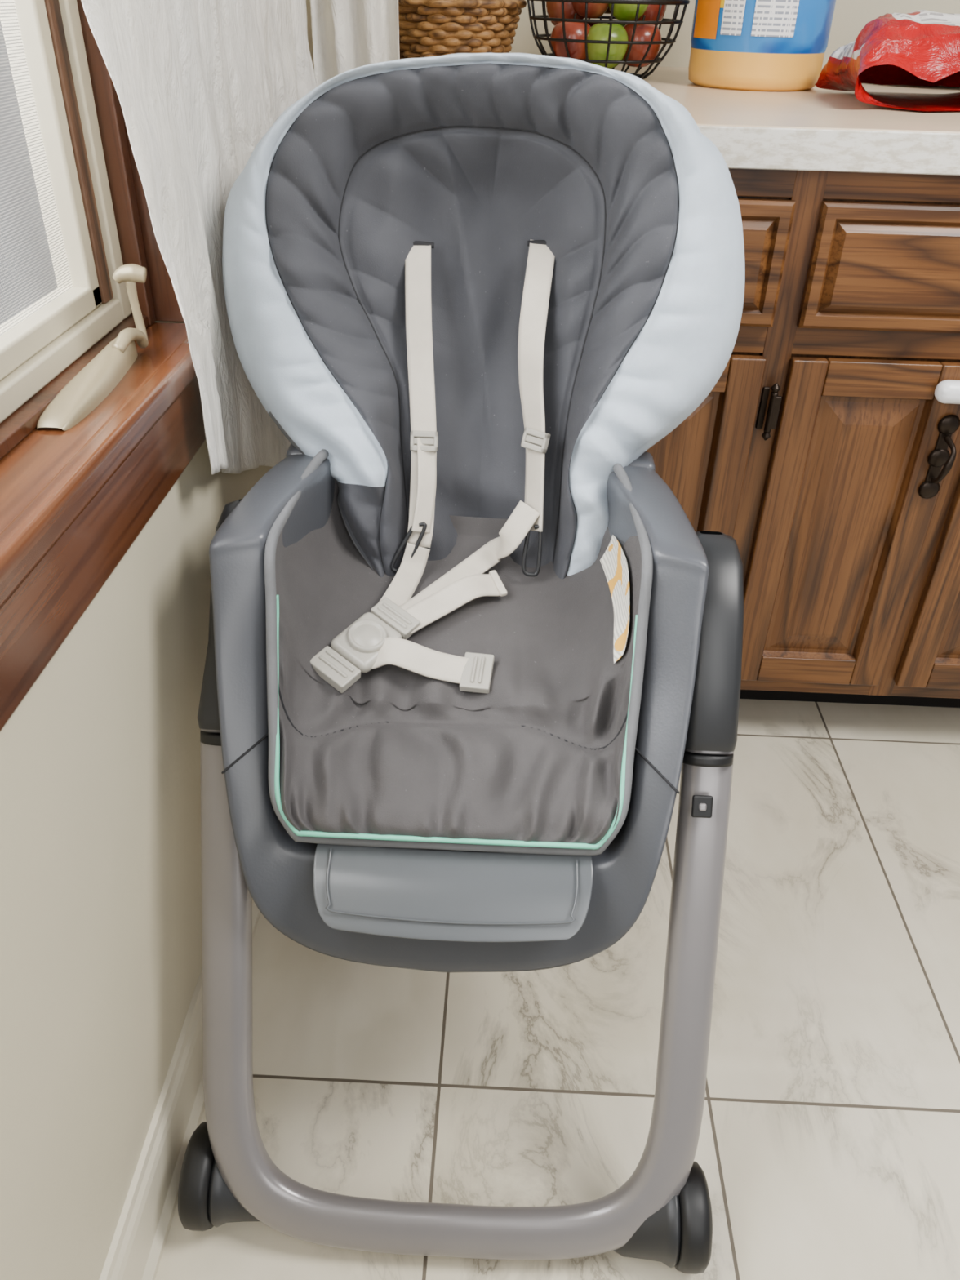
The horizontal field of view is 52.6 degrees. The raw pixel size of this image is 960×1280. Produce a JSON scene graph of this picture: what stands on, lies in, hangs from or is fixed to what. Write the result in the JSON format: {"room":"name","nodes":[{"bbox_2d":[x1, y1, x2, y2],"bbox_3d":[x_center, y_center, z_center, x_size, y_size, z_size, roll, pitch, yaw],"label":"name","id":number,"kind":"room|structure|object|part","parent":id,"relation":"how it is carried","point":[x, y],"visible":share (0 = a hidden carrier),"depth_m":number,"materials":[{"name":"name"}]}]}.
{"room":"kitchen","nodes":[
{"label":"kitchen","id":0,"kind":"room"},
{"bbox_2d":[0,0,314,1279],"bbox_3d":[-0.374,-0.320,0.732,0.121,1.958,3.300,2,34,1],"label":"wall","id":1,"kind":"structure","parent":0,"point":[101,963],"depth_m":0.86,"materials":[{"name":"beige paint"}]},
{"bbox_2d":[0,0,188,533],"bbox_3d":[-0.372,-0.304,0.287,0.112,0.825,1.336,2,34,1],"label":"window","id":2,"kind":"structure","parent":1,"relation":"in","point":[42,345],"depth_m":0.90,"materials":[{"name":"brown wood"}]},
{"bbox_2d":[0,0,72,335],"bbox_3d":[-0.412,-0.307,0.231,0.001,0.759,1.243,2,34,1],"label":"screen","id":3,"kind":"object","parent":2,"relation":"attached to","point":[4,2],"visible":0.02,"depth_m":0.84,"materials":[{"name":"grey"}]},
{"bbox_3d":[-0.411,-0.306,0.240,0.034,0.772,1.257,2,34,1],"label":"sash frame","id":4,"kind":"part","parent":2,"relation":"part of","materials":[{"name":"beige plastic"}]},
{"bbox_3d":[-0.401,-0.309,0.267,0.032,0.795,1.307,2,34,1],"label":"vinyl frame","id":5,"kind":"part","parent":2,"relation":"part of","materials":[{"name":"white plastic"}]},
{"bbox_3d":[-0.382,-0.664,0.770,0.031,0.772,0.024,2,34,1],"label":"weathered sash","id":6,"kind":"part","parent":2,"relation":"part of","materials":[{"name":"wood"}]},
{"bbox_2d":[36,337,137,431],"bbox_3d":[-0.347,-0.237,0.872,0.034,0.023,0.202,2,34,1],"label":"housing","id":7,"kind":"object","parent":2,"relation":"on","point":[98,379],"visible":0.88,"depth_m":0.85,"materials":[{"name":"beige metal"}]},
{"bbox_3d":[-0.335,-0.350,0.928,0.032,0.018,0.016,2,34,1],"label":"crank knob","id":8,"kind":"part","parent":2,"relation":"part of","materials":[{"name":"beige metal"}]},
{"bbox_3d":[-0.335,-0.303,0.926,0.016,0.064,0.068,2,34,1],"label":"crank arm","id":9,"kind":"part","parent":2,"relation":"part of","materials":[{"name":"beige metal"}]},
{"bbox_2d":[0,342,205,732],"bbox_3d":[-0.324,0.104,0.481,0.024,0.104,1.314,2,34,1],"label":"apron","id":10,"kind":"object","parent":1,"relation":"attached to","point":[38,617],"depth_m":0.75,"materials":[{"name":"brown wood"}]},
{"bbox_3d":[-0.323,0.073,0.461,0.024,0.029,1.314,2,34,1],"label":"apron nosing","id":11,"kind":"part","parent":10,"relation":"part of","materials":[{"name":"brown wood"}]},
{"bbox_2d":[99,898,260,1279],"bbox_3d":[-0.327,0.450,1.184,0.019,0.112,3.190,2,34,1],"label":"baseboard","id":12,"kind":"structure","parent":1,"relation":"attached to","point":[136,1248],"depth_m":1.02,"materials":[{"name":"beige paint"}]},
{"bbox_2d":[81,0,316,474],"bbox_3d":[-0.267,-0.681,1.064,0.041,1.179,0.842,2,34,1],"label":"curtain","id":13,"kind":"object","parent":1,"relation":"hanging from","point":[198,84],"visible":0.49,"depth_m":1.01,"materials":[{"name":"whitewashed fabric"}]},
{"bbox_2d":[310,0,399,86],"bbox_3d":[-0.193,-0.905,1.524,0.135,1.320,0.033,2,34,1],"label":"curtain","id":14,"kind":"object","parent":1,"relation":"hanging from","point":[347,35],"visible":0.13,"depth_m":1.50,"materials":[{"name":"fabric"}]},
{"bbox_2d":[155,698,959,1279],"bbox_3d":[0.714,0.522,1.249,2.101,0.033,3.300,2,34,1],"label":"floor","id":15,"kind":"structure","parent":0,"point":[828,1145],"depth_m":1.20,"materials":[{"name":"tile"}]},
{"bbox_2d":[177,52,745,1274],"bbox_3d":[-0.019,-0.003,1.036,0.588,1.042,0.808,2,34,1],"label":"high chair","id":16,"kind":"object","parent":15,"relation":"on","point":[469,652],"visible":1,"depth_m":0.99,"materials":[{"name":"grey fabric"}]},
{"bbox_3d":[-0.194,-0.153,1.162,0.057,0.173,0.044,2,34,1],"label":"arm","id":17,"kind":"part","parent":16,"relation":"part of","materials":[{"name":"plastic"}]},
{"bbox_3d":[-0.026,0.237,0.918,0.266,0.055,0.084,2,34,1],"label":"footrest plate","id":18,"kind":"part","parent":16,"relation":"part of","materials":[{"name":"plastic"}]},
{"bbox_3d":[-0.024,0.349,0.980,0.526,0.495,0.298,2,34,1],"label":"leg frame","id":19,"kind":"part","parent":16,"relation":"part of","materials":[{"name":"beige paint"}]},
{"bbox_2d":[222,52,745,579],"bbox_3d":[0.000,-0.332,1.081,0.571,0.548,0.242,2,34,1],"label":"backrest cushion","id":20,"kind":"object","parent":16,"relation":"on","point":[469,295],"depth_m":1.05,"materials":[{"name":"grey fabric"}]},
{"bbox_3d":[0.169,-0.138,1.155,0.057,0.173,0.044,2,34,1],"label":"arm","id":21,"kind":"part","parent":16,"relation":"part of","materials":[{"name":"plastic"}]},
{"bbox_3d":[0.214,0.160,0.935,0.020,0.022,0.004,2,5,1],"label":"height button plate","id":22,"kind":"part","parent":16,"relation":"part of","materials":[{"name":"grey plastic"}]},
{"bbox_2d":[610,65,959,707],"bbox_3d":[0.791,-0.465,1.820,1.832,0.965,1.024,2,34,1],"label":"base cabinet","id":23,"kind":"object","parent":15,"relation":"on","point":[826,443],"visible":0.48,"depth_m":1.38,"materials":[{"name":"brown wood"}]},
{"bbox_3d":[0.264,-0.169,1.489,0.147,0.444,0.011,2,34,1],"label":"door panel","id":24,"kind":"part","parent":23,"relation":"part of","materials":[{"name":"brown wood"}]},
{"bbox_3d":[0.273,-0.492,1.268,0.246,0.156,0.020,2,34,1],"label":"drawer","id":25,"kind":"part","parent":23,"relation":"part of","materials":[{"name":"brown wood"}]},
{"bbox_3d":[0.407,-0.324,1.373,0.013,0.062,0.032,-23,41,-32],"label":"hinge plate","id":26,"kind":"part","parent":23,"relation":"part of","materials":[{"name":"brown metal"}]},
{"bbox_2d":[610,65,959,133],"bbox_3d":[0.802,-0.860,1.574,1.832,0.035,0.988,2,34,1],"label":"countertop","id":27,"kind":"structure","parent":23,"relation":"on","point":[815,108],"depth_m":1.34,"materials":[{"name":"stone"}]},
{"bbox_2d":[398,0,526,58],"bbox_3d":[-0.052,-1.065,1.674,0.264,0.150,0.251,2,34,1],"label":"wicker basket","id":28,"kind":"object","parent":27,"relation":"on","point":[427,28],"visible":0.78,"depth_m":1.60,"materials":[{"name":"wicker"}]},
{"bbox_2d":[527,0,689,79],"bbox_3d":[0.209,-1.031,1.619,0.269,0.165,0.269,2,34,1],"label":"wire fruit basket","id":29,"kind":"object","parent":27,"relation":"on","point":[635,39],"visible":0.84,"depth_m":1.57,"materials":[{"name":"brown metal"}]},
{"bbox_2d":[688,0,835,91],"bbox_3d":[0.461,-1.088,1.527,0.220,0.380,0.221,2,34,1],"label":"jar","id":30,"kind":"object","parent":27,"relation":"on","point":[740,45],"visible":0.99,"depth_m":1.52,"materials":[{"name":"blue plastic"}]},
{"bbox_3d":[0.455,-1.020,1.443,0.065,0.211,0.005,2,34,1],"label":"nutrition panel","id":31,"kind":"part","parent":30,"relation":"part of","materials":[{"name":"white paper"}]},
{"bbox_2d":[814,9,959,111],"bbox_3d":[0.656,-0.849,1.413,0.284,0.116,0.288,2,34,1],"label":"snack bag","id":32,"kind":"object","parent":27,"relation":"on","point":[922,47],"visible":1,"depth_m":1.34,"materials":[{"name":"red plastic"}]},
{"bbox_3d":[0.548,-0.157,1.483,0.154,0.444,0.011,2,34,1],"label":"door panel","id":33,"kind":"part","parent":23,"relation":"part of","materials":[{"name":"brown wood"}]},
{"bbox_3d":[0.557,-0.480,1.263,0.253,0.156,0.020,2,34,1],"label":"drawer","id":34,"kind":"part","parent":23,"relation":"part of","materials":[{"name":"brown wood"}]},
{"bbox_3d":[0.831,-0.145,1.478,0.156,0.444,0.011,2,34,1],"label":"door panel","id":35,"kind":"part","parent":23,"relation":"part of","materials":[{"name":"brown wood"}]},
{"bbox_2d":[509,0,959,70],"bbox_3d":[0.799,-1.181,2.020,2.101,1.925,0.110,2,34,1],"label":"wall","id":36,"kind":"structure","parent":0,"point":[850,17],"depth_m":1.94,"materials":[{"name":"beige paint"}]}
]}

